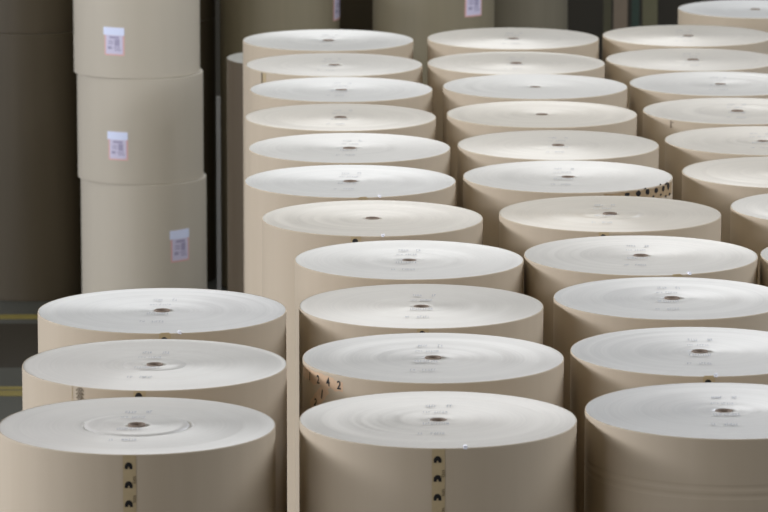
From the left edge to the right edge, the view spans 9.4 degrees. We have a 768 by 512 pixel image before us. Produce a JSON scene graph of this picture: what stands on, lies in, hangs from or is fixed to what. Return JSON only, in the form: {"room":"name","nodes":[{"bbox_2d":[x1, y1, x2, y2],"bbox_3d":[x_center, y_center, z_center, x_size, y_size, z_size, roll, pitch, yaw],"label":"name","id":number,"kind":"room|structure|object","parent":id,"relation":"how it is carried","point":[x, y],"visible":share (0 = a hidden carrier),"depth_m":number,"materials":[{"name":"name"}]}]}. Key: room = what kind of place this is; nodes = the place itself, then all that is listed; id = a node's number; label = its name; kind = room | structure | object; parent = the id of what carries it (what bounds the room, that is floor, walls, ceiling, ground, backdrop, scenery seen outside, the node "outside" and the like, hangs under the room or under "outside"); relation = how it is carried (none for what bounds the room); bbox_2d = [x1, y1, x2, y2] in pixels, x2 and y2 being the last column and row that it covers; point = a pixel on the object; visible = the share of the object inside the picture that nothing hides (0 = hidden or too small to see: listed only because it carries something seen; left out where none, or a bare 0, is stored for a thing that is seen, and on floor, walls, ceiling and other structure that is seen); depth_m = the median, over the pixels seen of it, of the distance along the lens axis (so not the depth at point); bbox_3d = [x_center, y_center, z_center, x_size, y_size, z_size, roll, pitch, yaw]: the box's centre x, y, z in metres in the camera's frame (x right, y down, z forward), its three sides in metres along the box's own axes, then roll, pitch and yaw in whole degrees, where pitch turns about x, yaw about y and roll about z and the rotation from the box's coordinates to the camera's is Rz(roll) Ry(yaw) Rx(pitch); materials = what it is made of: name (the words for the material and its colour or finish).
{"room":"paper roll warehouse","nodes":[
{"label":"paper roll warehouse","id":0,"kind":"room"},
{"bbox_2d":[0,171,227,421],"bbox_3d":[-1.003,2.574,25.835,26.000,0.200,38.000,0,10,0],"label":"floor","id":1,"kind":"structure","parent":0,"point":[9,405],"depth_m":36.87,"materials":[{"name":"concrete"}]},
{"bbox_2d":[0,390,21,395],"bbox_3d":[-4.501,1.001,34.188,5.000,0.002,0.199,0,10,0],"label":"trim","id":2,"kind":"structure","parent":1,"relation":"on","point":[2,392],"depth_m":34.19,"materials":[{"name":"yellow paint"}]},
{"bbox_2d":[0,386,21,389],"bbox_3d":[-4.501,0.968,34.376,5.000,0.002,0.110,0,10,0],"label":"trim","id":3,"kind":"structure","parent":1,"relation":"on","point":[1,387],"depth_m":34.37,"materials":[{"name":"yellow paint"}]},
{"bbox_2d":[0,323,37,367],"bbox_3d":[-4.501,0.683,35.999,5.000,0.001,1.764,0,10,0],"label":"floor","id":4,"kind":"structure","parent":1,"relation":"on","point":[18,341],"depth_m":36.06,"materials":[{"name":"grey concrete"}]},
{"bbox_2d":[0,314,37,318],"bbox_3d":[-4.500,0.481,37.150,5.000,0.002,0.192,0,10,0],"label":"floor marking line","id":5,"kind":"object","parent":1,"relation":"on","point":[2,316],"depth_m":37.16,"materials":[{"name":"yellow paint"}]},
{"bbox_2d":[0,31,81,301],"bbox_3d":[-2.878,-0.787,38.089,0.974,2.176,0.974,0,10,0],"label":"paper roll","id":6,"kind":"object","parent":1,"relation":"on","point":[41,253],"visible":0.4,"depth_m":37.66,"materials":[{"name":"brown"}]},
{"bbox_2d":[0,0,73,33],"bbox_3d":[-2.877,-2.283,37.826,0.962,0.860,0.962,0,10,0],"label":"paper roll","id":7,"kind":"object","parent":6,"relation":"on","point":[16,16],"visible":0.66,"depth_m":37.43,"materials":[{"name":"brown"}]},
{"bbox_2d":[0,397,275,511],"bbox_3d":[-1.114,1.995,21.264,1.248,2.524,1.250,0,10,0],"label":"paper roll","id":8,"kind":"object","parent":1,"relation":"on","point":[117,454],"visible":1,"depth_m":20.69,"materials":[{"name":"grey paper"}]},
{"bbox_2d":[81,173,206,293],"bbox_3d":[-1.925,-0.123,37.545,1.004,1.060,1.004,0,10,0],"label":"paper roll","id":9,"kind":"object","parent":1,"relation":"on","point":[133,236],"visible":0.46,"depth_m":37.10,"materials":[{"name":"grey paper"}]},
{"bbox_2d":[77,68,203,184],"bbox_3d":[-1.946,-1.062,37.380,1.004,0.844,1.004,0,10,0],"label":"paper roll","id":10,"kind":"object","parent":9,"relation":"on","point":[131,131],"visible":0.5,"depth_m":36.96,"materials":[{"name":"grey paper"}]},
{"bbox_2d":[73,0,199,78],"bbox_3d":[-1.968,-1.902,37.233,1.004,0.861,1.004,0,10,0],"label":"paper roll","id":11,"kind":"object","parent":10,"relation":"on","point":[114,39],"visible":1,"depth_m":36.82,"materials":[{"name":"grey paper"}]},
{"bbox_2d":[22,339,286,511],"bbox_3d":[-1.097,1.759,22.557,1.263,2.540,1.265,0,10,0],"label":"paper roll","id":12,"kind":"object","parent":1,"relation":"on","point":[251,377],"visible":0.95,"depth_m":22.20,"materials":[{"name":"grey paper"}]},
{"bbox_2d":[38,288,285,359],"bbox_3d":[-1.127,1.515,23.946,1.259,2.541,1.261,0,10,0],"label":"paper roll","id":13,"kind":"object","parent":1,"relation":"on","point":[247,319],"visible":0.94,"depth_m":23.57,"materials":[{"name":"grey paper"}]},
{"bbox_2d":[200,17,216,281],"bbox_3d":[-1.885,-0.900,38.729,0.990,2.180,0.990,0,10,0],"label":"paper roll","id":14,"kind":"object","parent":1,"relation":"on","point":[207,27],"visible":0.1,"depth_m":38.52,"materials":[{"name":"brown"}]},
{"bbox_2d":[200,0,214,20],"bbox_3d":[-1.883,-2.399,38.465,0.990,0.862,0.990,0,10,0],"label":"paper roll","id":15,"kind":"object","parent":14,"relation":"on","point":[207,7],"visible":0.2,"depth_m":38.29,"materials":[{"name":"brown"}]},
{"bbox_2d":[216,96,220,289],"bbox_3d":[-1.302,-0.373,36.892,0.120,1.780,0.120,0,10,0],"label":"steel post","id":16,"kind":"object","parent":1,"relation":"on","point":[218,104],"visible":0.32,"depth_m":36.82,"materials":[{"name":"metal"}]},
{"bbox_2d":[227,52,243,292],"bbox_3d":[-0.700,-0.429,35.968,1.010,2.210,1.010,0,10,0],"label":"paper roll","id":17,"kind":"object","parent":1,"relation":"on","point":[235,194],"visible":0.09,"depth_m":35.69,"materials":[{"name":"grey paper"}]},
{"bbox_2d":[220,0,339,287],"bbox_3d":[-0.851,-1.325,38.349,0.983,3.152,0.980,0,10,0],"label":"paper roll","id":18,"kind":"object","parent":1,"relation":"on","point":[239,19],"visible":0.2,"depth_m":37.90,"materials":[{"name":"grey paper"}]},
{"bbox_2d":[243,29,412,292],"bbox_3d":[-0.411,-0.346,34.581,1.253,2.528,1.253,0,10,0],"label":"paper roll","id":19,"kind":"object","parent":1,"relation":"on","point":[278,43],"visible":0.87,"depth_m":34.27,"materials":[{"name":"grey paper"}]},
{"bbox_2d":[246,53,421,114],"bbox_3d":[-0.353,-0.117,33.295,1.248,2.521,1.248,0,10,0],"label":"paper roll","id":20,"kind":"object","parent":1,"relation":"on","point":[293,66],"visible":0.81,"depth_m":32.96,"materials":[{"name":"grey paper"}]},
{"bbox_2d":[245,103,435,178],"bbox_3d":[-0.285,0.330,30.752,1.247,2.522,1.247,0,10,0],"label":"paper roll","id":21,"kind":"object","parent":1,"relation":"on","point":[274,122],"visible":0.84,"depth_m":30.42,"materials":[{"name":"grey paper"}]},
{"bbox_2d":[250,77,431,112],"bbox_3d":[-0.292,0.101,32.061,1.242,2.520,1.242,0,10,0],"label":"paper roll","id":22,"kind":"object","parent":1,"relation":"on","point":[315,90],"visible":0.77,"depth_m":31.73,"materials":[{"name":"grey paper"}]},
{"bbox_2d":[249,133,449,175],"bbox_3d":[-0.216,0.567,29.371,1.256,2.532,1.258,0,10,0],"label":"paper roll","id":23,"kind":"object","parent":1,"relation":"on","point":[321,148],"visible":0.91,"depth_m":29.00,"materials":[{"name":"grey paper"}]},
{"bbox_2d":[245,165,455,295],"bbox_3d":[-0.203,0.792,28.075,1.257,2.539,1.257,0,10,0],"label":"paper roll","id":24,"kind":"object","parent":1,"relation":"on","point":[266,191],"visible":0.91,"depth_m":27.70,"materials":[{"name":"grey paper"}]},
{"bbox_2d":[340,0,372,30],"bbox_3d":[-0.246,-1.601,39.925,1.000,3.152,1.000,0,10,0],"label":"paper roll","id":25,"kind":"object","parent":1,"relation":"on","point":[354,14],"visible":0.02,"depth_m":39.35,"materials":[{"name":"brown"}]},
{"bbox_2d":[262,200,482,511],"bbox_3d":[-0.067,1.020,26.779,1.254,2.537,1.254,0,10,0],"label":"paper roll","id":26,"kind":"object","parent":1,"relation":"on","point":[288,232],"visible":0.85,"depth_m":26.34,"materials":[{"name":"grey paper"}]},
{"bbox_2d":[295,240,523,511],"bbox_3d":[0.135,1.252,25.525,1.238,2.515,1.238,0,10,0],"label":"paper roll","id":27,"kind":"object","parent":1,"relation":"on","point":[382,262],"visible":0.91,"depth_m":25.19,"materials":[{"name":"grey paper"}]},
{"bbox_2d":[299,284,542,511],"bbox_3d":[0.189,1.491,24.139,1.249,2.523,1.251,0,10,0],"label":"paper roll","id":28,"kind":"object","parent":1,"relation":"on","point":[325,317],"visible":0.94,"depth_m":23.79,"materials":[{"name":"grey paper"}]},
{"bbox_2d":[303,333,563,412],"bbox_3d":[0.236,1.730,22.751,1.259,2.533,1.259,0,10,0],"label":"paper roll","id":29,"kind":"object","parent":1,"relation":"on","point":[398,362],"visible":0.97,"depth_m":22.36,"materials":[{"name":"grey paper"}]},
{"bbox_2d":[373,0,493,84],"bbox_3d":[0.404,-1.323,38.349,0.994,3.150,0.994,0,10,0],"label":"paper roll","id":30,"kind":"object","parent":1,"relation":"on","point":[418,20],"visible":0.09,"depth_m":37.80,"materials":[{"name":"grey paper"}]},
{"bbox_2d":[299,391,576,511],"bbox_3d":[0.243,1.973,21.367,1.254,2.534,1.256,0,10,0],"label":"paper roll","id":31,"kind":"object","parent":1,"relation":"on","point":[412,451],"visible":1,"depth_m":20.78,"materials":[{"name":"grey paper"}]},
{"bbox_2d":[427,27,598,69],"bbox_3d":[0.948,-0.356,34.618,1.261,2.538,1.261,0,10,0],"label":"paper roll","id":32,"kind":"object","parent":1,"relation":"on","point":[474,40],"visible":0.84,"depth_m":34.23,"materials":[{"name":"grey paper"}]},
{"bbox_2d":[427,51,604,141],"bbox_3d":[0.934,-0.125,33.325,1.255,2.530,1.255,0,10,0],"label":"paper roll","id":33,"kind":"object","parent":1,"relation":"on","point":[441,70],"visible":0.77,"depth_m":32.98,"materials":[{"name":"grey paper"}]},
{"bbox_2d":[494,0,567,29],"bbox_3d":[1.027,-1.487,39.285,1.020,3.150,1.020,0,10,0],"label":"paper roll","id":34,"kind":"object","parent":1,"relation":"on","point":[548,14],"visible":0.02,"depth_m":38.71,"materials":[{"name":"grey paper"}]},
{"bbox_2d":[443,74,626,143],"bbox_3d":[1.028,0.091,32.082,1.255,2.533,1.255,0,10,0],"label":"paper roll","id":35,"kind":"object","parent":1,"relation":"on","point":[505,87],"visible":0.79,"depth_m":31.75,"materials":[{"name":"grey paper"}]},
{"bbox_2d":[447,101,636,205],"bbox_3d":[1.032,0.313,30.842,1.244,2.526,1.244,0,10,0],"label":"paper roll","id":36,"kind":"object","parent":1,"relation":"on","point":[467,121],"visible":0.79,"depth_m":30.48,"materials":[{"name":"grey paper"}]},
{"bbox_2d":[457,130,658,207],"bbox_3d":[1.088,0.547,29.487,1.259,2.534,1.259,0,10,0],"label":"paper roll","id":37,"kind":"object","parent":1,"relation":"on","point":[473,152],"visible":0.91,"depth_m":29.15,"materials":[{"name":"grey paper"}]},
{"bbox_2d":[463,160,672,247],"bbox_3d":[1.100,0.764,28.239,1.254,2.539,1.254,0,10,0],"label":"paper roll","id":38,"kind":"object","parent":1,"relation":"on","point":[489,189],"visible":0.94,"depth_m":27.80,"materials":[{"name":"grey paper"}]},
{"bbox_2d":[603,0,611,32],"bbox_3d":[2.067,-2.315,43.286,0.074,3.400,0.040,0,9,0],"label":"board","id":39,"kind":"object","parent":1,"relation":"on","point":[607,4],"visible":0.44,"depth_m":43.28,"materials":[{"name":"paint"}]},
{"bbox_2d":[499,196,720,293],"bbox_3d":[1.286,1.002,26.877,1.265,2.542,1.266,0,10,0],"label":"paper roll","id":40,"kind":"object","parent":1,"relation":"on","point":[525,225],"visible":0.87,"depth_m":26.50,"materials":[{"name":"grey paper"}]},
{"bbox_2d":[613,0,627,29],"bbox_3d":[2.188,-2.315,43.286,0.129,3.400,0.040,0,9,0],"label":"board","id":41,"kind":"object","parent":1,"relation":"on","point":[620,7],"visible":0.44,"depth_m":43.28,"materials":[{"name":"paint"}]},
{"bbox_2d":[631,0,638,26],"bbox_3d":[2.327,-2.315,43.286,0.071,3.400,0.040,0,9,0],"label":"board","id":42,"kind":"object","parent":1,"relation":"on","point":[635,3],"visible":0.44,"depth_m":43.27,"materials":[{"name":"paint"}]},
{"bbox_2d":[524,235,757,347],"bbox_3d":[1.393,1.228,25.626,1.268,2.530,1.268,0,10,0],"label":"paper roll","id":43,"kind":"object","parent":1,"relation":"on","point":[549,267],"visible":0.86,"depth_m":25.23,"materials":[{"name":"grey paper"}]},
{"bbox_2d":[642,0,657,25],"bbox_3d":[2.461,-2.315,43.286,0.138,3.400,0.040,0,9,0],"label":"board","id":44,"kind":"object","parent":1,"relation":"on","point":[649,7],"visible":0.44,"depth_m":43.27,"materials":[{"name":"paint"}]},
{"bbox_2d":[553,277,767,410],"bbox_3d":[1.487,1.450,24.398,1.224,2.516,1.224,0,10,0],"label":"paper roll","id":45,"kind":"object","parent":1,"relation":"on","point":[581,311],"visible":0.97,"depth_m":23.99,"materials":[{"name":"grey paper"}]},
{"bbox_2d":[570,327,767,511],"bbox_3d":[1.532,1.698,22.934,1.255,2.536,1.257,0,10,0],"label":"paper roll","id":46,"kind":"object","parent":1,"relation":"on","point":[602,364],"visible":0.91,"depth_m":22.58,"materials":[{"name":"grey paper"}]},
{"bbox_2d":[584,382,767,511],"bbox_3d":[1.546,1.946,21.523,1.263,2.536,1.263,0,10,0],"label":"paper roll","id":47,"kind":"object","parent":1,"relation":"on","point":[702,446],"visible":1,"depth_m":20.89,"materials":[{"name":"grey paper"}]},
{"bbox_2d":[602,25,767,78],"bbox_3d":[2.247,-0.385,34.791,1.264,2.537,1.264,0,10,0],"label":"paper roll","id":48,"kind":"object","parent":1,"relation":"on","point":[620,40],"visible":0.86,"depth_m":34.42,"materials":[{"name":"grey paper"}]},
{"bbox_2d":[606,48,767,108],"bbox_3d":[2.201,-0.161,33.549,1.240,2.526,1.240,0,10,0],"label":"paper roll","id":49,"kind":"object","parent":1,"relation":"on","point":[623,67],"visible":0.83,"depth_m":33.20,"materials":[{"name":"grey paper"}]},
{"bbox_2d":[629,71,767,136],"bbox_3d":[2.306,0.055,32.320,1.246,2.526,1.246,0,10,0],"label":"paper roll","id":50,"kind":"object","parent":1,"relation":"on","point":[644,91],"visible":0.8,"depth_m":31.94,"materials":[{"name":"grey paper"}]},
{"bbox_2d":[643,98,767,170],"bbox_3d":[2.328,0.280,31.050,1.245,2.522,1.245,0,10,0],"label":"paper roll","id":51,"kind":"object","parent":1,"relation":"on","point":[661,120],"visible":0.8,"depth_m":30.68,"materials":[{"name":"grey paper"}]},
{"bbox_2d":[664,126,767,200],"bbox_3d":[2.395,0.505,29.785,1.242,2.517,1.242,0,10,0],"label":"paper roll","id":52,"kind":"object","parent":1,"relation":"on","point":[683,149],"visible":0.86,"depth_m":29.41,"materials":[{"name":"grey paper"}]},
{"bbox_2d":[678,0,767,31],"bbox_3d":[2.917,-0.732,36.991,1.210,2.461,1.210,0,10,0],"label":"paper roll","id":53,"kind":"object","parent":1,"relation":"on","point":[750,14],"visible":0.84,"depth_m":36.56,"materials":[{"name":"grey paper"}]},
{"bbox_2d":[682,156,767,242],"bbox_3d":[2.424,0.728,28.507,1.245,2.519,1.245,0,10,0],"label":"paper roll","id":54,"kind":"object","parent":1,"relation":"on","point":[716,184],"visible":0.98,"depth_m":28.03,"materials":[{"name":"grey paper"}]},
{"bbox_2d":[730,193,767,284],"bbox_3d":[2.623,0.960,27.188,1.250,2.520,1.250,0,10,0],"label":"paper roll","id":55,"kind":"object","parent":1,"relation":"on","point":[748,215],"visible":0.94,"depth_m":26.75,"materials":[{"name":"grey paper"}]},
{"bbox_2d":[760,247,767,286],"bbox_3d":[2.669,1.235,25.623,1.249,2.520,1.249,0,10,0],"label":"paper roll","id":56,"kind":"object","parent":1,"relation":"on","point":[764,253],"visible":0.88,"depth_m":25.33,"materials":[{"name":"grey paper"}]},
{"bbox_2d":[215,0,717,170],"bbox_3d":[-0.995,-4.276,44.024,26.000,7.000,0.200,0,10,0],"label":"wall","id":57,"kind":"structure","parent":0,"point":[586,16],"depth_m":44.28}
]}

